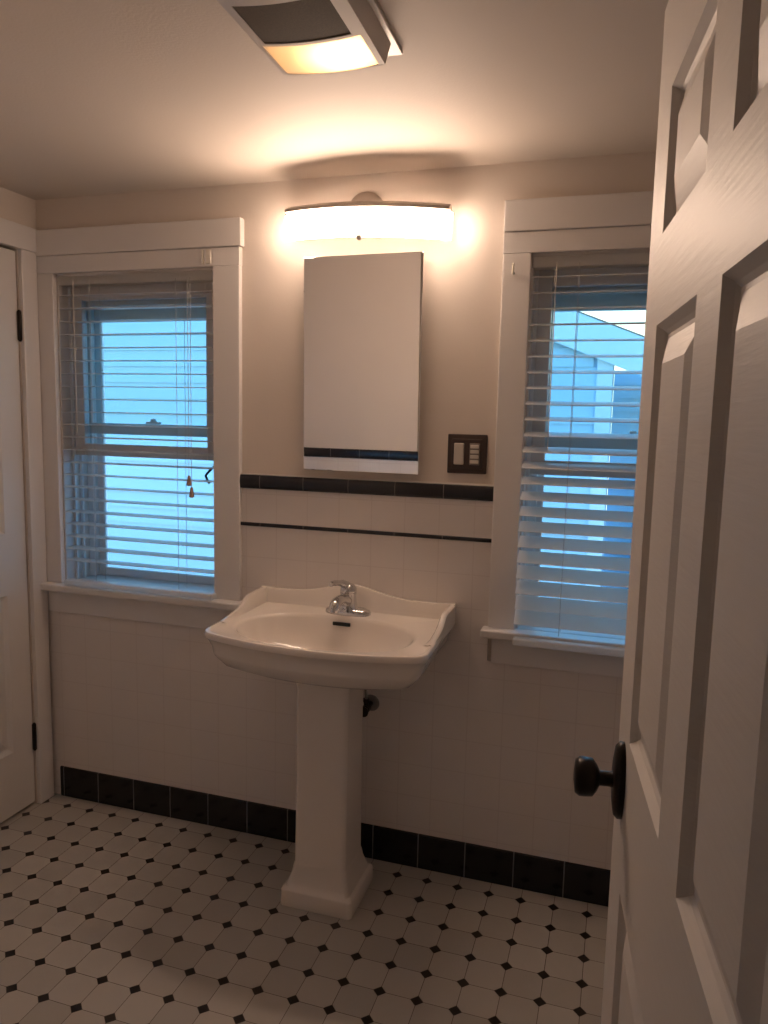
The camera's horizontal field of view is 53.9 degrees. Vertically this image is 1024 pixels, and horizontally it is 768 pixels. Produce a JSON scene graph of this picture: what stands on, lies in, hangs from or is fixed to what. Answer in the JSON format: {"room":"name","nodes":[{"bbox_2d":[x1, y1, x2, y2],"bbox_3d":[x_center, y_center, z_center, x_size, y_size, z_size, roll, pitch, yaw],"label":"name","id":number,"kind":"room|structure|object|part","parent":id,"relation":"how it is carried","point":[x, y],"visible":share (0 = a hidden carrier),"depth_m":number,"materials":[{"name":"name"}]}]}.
{"room":"bathroom","nodes":[
{"label":"bathroom","id":0,"kind":"room"},
{"bbox_2d":[0,187,47,803],"bbox_3d":[-1.646,0.127,1.915,0.182,2.280,1.970,3,7,17],"label":"wall","id":1,"kind":"structure","parent":0,"point":[15,207],"depth_m":2.66,"materials":[{"name":"beige paint"}]},
{"bbox_2d":[0,218,53,822],"bbox_3d":[-1.467,0.102,2.377,0.246,2.124,0.933,3,7,17],"label":"door","id":2,"kind":"structure","parent":1,"relation":"in","point":[19,737],"depth_m":2.70,"materials":[{"name":"white paint"}]},
{"bbox_2d":[0,793,607,1023],"bbox_3d":[-0.412,1.309,1.630,2.840,0.060,2.030,3,7,17],"label":"floor","id":3,"kind":"structure","parent":0,"point":[109,914],"depth_m":2.15,"materials":[{"name":"tile"}]},
{"bbox_2d":[204,580,455,919],"bbox_3d":[-0.169,0.708,2.302,0.678,0.978,0.458,3,7,17],"label":"pedestal sink","id":4,"kind":"object","parent":3,"relation":"on","point":[340,640],"visible":1,"depth_m":2.27,"materials":[{"name":"white ceramic"}]},
{"bbox_2d":[204,584,455,689],"bbox_3d":[-0.162,0.384,2.262,0.678,0.251,0.458,3,7,17],"label":"basin","id":5,"kind":"object","parent":4,"relation":"in","point":[348,636],"depth_m":2.30,"materials":[{"name":"white ceramic"}]},
{"bbox_2d":[325,580,370,616],"bbox_3d":[-0.130,0.270,2.350,0.150,0.119,0.177,3,7,17],"label":"faucet","id":6,"kind":"object","parent":4,"relation":"on","point":[344,598],"depth_m":2.38,"materials":[{"name":"silver metal"}]},
{"bbox_2d":[0,0,668,199],"bbox_3d":[-0.352,-0.966,1.377,2.840,0.080,2.370,3,7,17],"label":"ceiling","id":7,"kind":"structure","parent":0,"point":[98,97],"depth_m":1.75,"materials":[{"name":"paint"}]},
{"bbox_2d":[217,0,402,75],"bbox_3d":[-0.138,-0.896,1.391,0.260,0.054,0.370,3,7,15],"label":"exhaust fan","id":8,"kind":"object","parent":7,"relation":"attached to","point":[300,37],"visible":1,"depth_m":1.38,"materials":[{"name":"plastic"}]},
{"bbox_2d":[232,0,350,42],"bbox_3d":[-0.160,-0.869,1.331,0.172,0.013,0.134,3,7,15],"label":"grille","id":9,"kind":"object","parent":8,"relation":"attached to","point":[266,21],"depth_m":1.33,"materials":[{"name":"white metal"}]},
{"bbox_2d":[36,152,655,659],"bbox_3d":[-0.052,0.084,2.550,2.840,2.280,0.200,3,7,17],"label":"wall","id":10,"kind":"structure","parent":0,"point":[462,279],"depth_m":2.33,"materials":[{"name":"beige paint"}]},
{"bbox_2d":[35,217,243,628],"bbox_3d":[-0.835,-0.299,2.727,0.833,1.378,0.270,3,7,17],"label":"window","id":11,"kind":"structure","parent":10,"relation":"in","point":[175,246],"depth_m":2.69,"materials":[{"name":"white paint"}]},
{"bbox_2d":[58,249,215,599],"bbox_3d":[-0.866,-0.300,2.648,0.644,1.165,0.107,3,7,17],"label":"window blind","id":12,"kind":"object","parent":11,"relation":"attached to","point":[203,276],"visible":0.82,"depth_m":2.66,"materials":[{"name":"white plastic"}]},
{"bbox_3d":[-1.036,-0.277,2.733,0.002,1.075,0.054,3,7,17],"label":"ladder cord","id":13,"kind":"part","parent":12,"relation":"part of","materials":[{"name":"white fabric"}]},
{"bbox_3d":[-0.873,0.273,2.680,0.610,0.020,0.037,3,7,17],"label":"rail","id":14,"kind":"part","parent":12,"relation":"part of","materials":[{"name":"white plastic"}]},
{"bbox_3d":[-0.706,-0.257,2.630,0.002,1.075,0.054,3,7,17],"label":"ladder cord","id":15,"kind":"part","parent":12,"relation":"part of","materials":[{"name":"white fabric"}]},
{"bbox_3d":[-0.665,-0.452,2.562,0.002,0.670,0.003,3,7,17],"label":"lift cord","id":16,"kind":"part","parent":12,"relation":"part of","materials":[{"name":"white fabric"}]},
{"bbox_3d":[-0.656,-0.432,2.562,0.002,0.710,0.003,3,7,17],"label":"lift cord","id":17,"kind":"part","parent":12,"relation":"part of","materials":[{"name":"white fabric"}]},
{"bbox_3d":[-0.856,-0.856,2.577,0.817,0.059,0.022,3,7,17],"label":"casing","id":18,"kind":"part","parent":11,"relation":"part of","materials":[{"name":"white paint"}]},
{"bbox_3d":[-0.851,-0.929,2.563,0.825,0.088,0.029,3,7,17],"label":"head casing","id":19,"kind":"part","parent":11,"relation":"part of","materials":[{"name":"white paint"}]},
{"bbox_3d":[-0.848,0.286,2.799,0.833,0.026,0.270,3,7,17],"label":"sill","id":20,"kind":"part","parent":11,"relation":"part of","materials":[{"name":"white paint"}]},
{"bbox_3d":[-0.848,-0.511,2.700,0.620,0.634,0.027,3,7,17],"label":"sash","id":21,"kind":"part","parent":11,"relation":"part of","materials":[{"name":"paint"}]},
{"bbox_3d":[-0.837,-0.554,2.729,0.620,0.552,0.022,3,7,17],"label":"sash","id":22,"kind":"part","parent":11,"relation":"part of","materials":[{"name":"paint"}]},
{"bbox_3d":[-0.827,-0.287,2.813,0.626,1.107,0.060,3,7,17],"label":"storm frame","id":23,"kind":"part","parent":11,"relation":"part of","materials":[{"name":"metal"}]},
{"bbox_2d":[48,488,622,869],"bbox_3d":[-0.074,0.555,2.501,2.518,1.236,0.009,3,7,17],"label":"wainscoting","id":24,"kind":"structure","parent":10,"relation":"attached to","point":[477,750],"depth_m":2.47,"materials":[{"name":"white tile"}]},
{"bbox_2d":[60,766,610,906],"bbox_3d":[-0.069,1.111,2.561,2.478,0.119,0.016,3,7,17],"label":"baseboard","id":25,"kind":"structure","parent":10,"relation":"attached to","point":[579,882],"depth_m":2.53,"materials":[{"name":"black tile"}]},
{"bbox_2d":[303,251,423,474],"bbox_3d":[-0.069,-0.459,2.363,0.391,0.667,0.043,3,7,17],"label":"medicine cabinet","id":26,"kind":"object","parent":10,"relation":"attached to","point":[363,313],"visible":1,"depth_m":2.35,"materials":[{"name":"white mirror"}]},
{"bbox_2d":[241,522,491,542],"bbox_3d":[-0.078,0.063,2.438,0.857,0.012,0.008,3,7,17],"label":"trim","id":27,"kind":"structure","parent":10,"relation":"attached to","point":[473,539],"depth_m":2.42,"materials":[{"name":"black tile"}]},
{"bbox_2d":[240,473,493,500],"bbox_3d":[-0.074,-0.080,2.421,0.857,0.045,0.020,3,7,17],"label":"trim","id":28,"kind":"structure","parent":10,"relation":"attached to","point":[387,488],"depth_m":2.40,"materials":[{"name":"black tile"}]},
{"bbox_2d":[284,192,452,240],"bbox_3d":[-0.056,-0.890,2.259,0.527,0.169,0.138,3,7,17],"label":"vanity light","id":29,"kind":"object","parent":10,"relation":"attached to","point":[366,214],"visible":1,"depth_m":2.20,"materials":[{"name":"white glass"}]},
{"bbox_2d":[284,209,452,240],"bbox_3d":[-0.063,-0.855,2.243,0.524,0.076,0.080,6,8,17],"label":"diffuser","id":30,"kind":"object","parent":29,"relation":"attached to","point":[300,224],"depth_m":2.20,"materials":[{"name":"white glass"}]},
{"bbox_2d":[363,690,378,716],"bbox_3d":[-0.071,0.559,2.449,0.093,0.207,0.089,3,7,17],"label":"shutoff valve","id":31,"kind":"object","parent":10,"relation":"attached to","point":[371,702],"visible":0.69,"depth_m":2.44,"materials":[{"name":"metal"}]},
{"bbox_3d":[-0.065,0.639,2.422,0.036,0.036,0.023,3,7,17],"label":"valve handle","id":32,"kind":"part","parent":31,"relation":"part of","materials":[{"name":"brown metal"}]},
{"bbox_2d":[447,434,487,473],"bbox_3d":[0.254,-0.177,2.309,0.122,0.120,0.014,3,7,17],"label":"light switch","id":33,"kind":"object","parent":10,"relation":"attached to","point":[467,453],"visible":1,"depth_m":2.31,"materials":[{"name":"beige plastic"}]},
{"bbox_2d":[480,191,653,677],"bbox_3d":[0.745,-0.203,2.237,0.836,1.378,0.270,3,7,17],"label":"window","id":34,"kind":"structure","parent":10,"relation":"in","point":[620,222],"depth_m":2.24,"materials":[{"name":"white paint"}]},
{"bbox_3d":[0.720,-0.176,2.157,0.802,1.117,0.022,3,7,17],"label":"casing","id":35,"kind":"part","parent":34,"relation":"part of","materials":[{"name":"white paint"}]},
{"bbox_3d":[0.732,0.382,2.309,0.836,0.026,0.270,3,7,17],"label":"sill","id":36,"kind":"part","parent":34,"relation":"part of","materials":[{"name":"white paint"}]},
{"bbox_3d":[0.733,-0.759,2.085,0.802,0.059,0.022,3,7,17],"label":"casing","id":37,"kind":"part","parent":34,"relation":"part of","materials":[{"name":"white paint"}]},
{"bbox_3d":[0.737,-0.832,2.071,0.810,0.088,0.029,3,7,17],"label":"head casing","id":38,"kind":"part","parent":34,"relation":"part of","materials":[{"name":"white paint"}]},
{"bbox_2d":[512,252,649,656],"bbox_3d":[0.702,-0.157,2.150,0.605,1.137,0.137,3,7,17],"label":"window blind","id":39,"kind":"object","parent":34,"relation":"attached to","point":[605,618],"visible":0.48,"depth_m":2.19,"materials":[{"name":"white plastic"}]},
{"bbox_3d":[0.673,0.402,2.168,0.605,0.022,0.031,3,7,17],"label":"rail","id":40,"kind":"part","parent":39,"relation":"part of","materials":[{"name":"white plastic"}]},
{"bbox_3d":[0.542,-0.176,2.203,0.002,1.075,0.129,3,7,17],"label":"ladder cord","id":41,"kind":"part","parent":39,"relation":"part of","materials":[{"name":"white fabric"}]},
{"bbox_3d":[0.762,-0.190,2.321,0.608,1.107,0.060,3,7,17],"label":"storm frame","id":42,"kind":"part","parent":34,"relation":"part of","materials":[{"name":"metal"}]},
{"bbox_3d":[0.740,-0.415,2.208,0.602,0.634,0.027,3,7,17],"label":"sash","id":43,"kind":"part","parent":34,"relation":"part of","materials":[{"name":"paint"}]},
{"bbox_3d":[0.752,-0.458,2.236,0.602,0.552,0.022,3,7,17],"label":"sash","id":44,"kind":"part","parent":34,"relation":"part of","materials":[{"name":"paint"}]},
{"bbox_3d":[-0.692,0.320,0.532,2.840,2.280,0.120,3,7,17],"label":"wall","id":45,"kind":"structure","parent":0,"visible":0},
{"bbox_2d":[573,0,767,1023],"bbox_3d":[0.295,0.377,0.742,0.171,2.020,0.811,3,7,11],"label":"door","id":46,"kind":"structure","parent":45,"relation":"in","point":[687,935],"depth_m":0.68,"materials":[{"name":"white paint"}]},
{"bbox_3d":[0.303,0.383,1.088,0.058,0.055,0.055,3,7,11],"label":"knob","id":47,"kind":"part","parent":46,"relation":"part of","materials":[{"name":"brown metal"}]},
{"label":"outside","id":48,"kind":"structure","parent":0,"visible":0},
{"bbox_3d":[1.153,0.818,10.708,28.000,0.050,15.780,3,7,17],"label":"ground","id":49,"kind":"structure","parent":48,"visible":0},
{"bbox_2d":[103,312,643,603],"bbox_3d":[-0.242,-1.417,6.109,10.200,5.454,2.262,3,7,17],"label":"house","id":50,"kind":"structure","parent":49,"relation":"on","point":[561,331],"depth_m":5.47,"materials":[{"name":"blue"}]}
]}

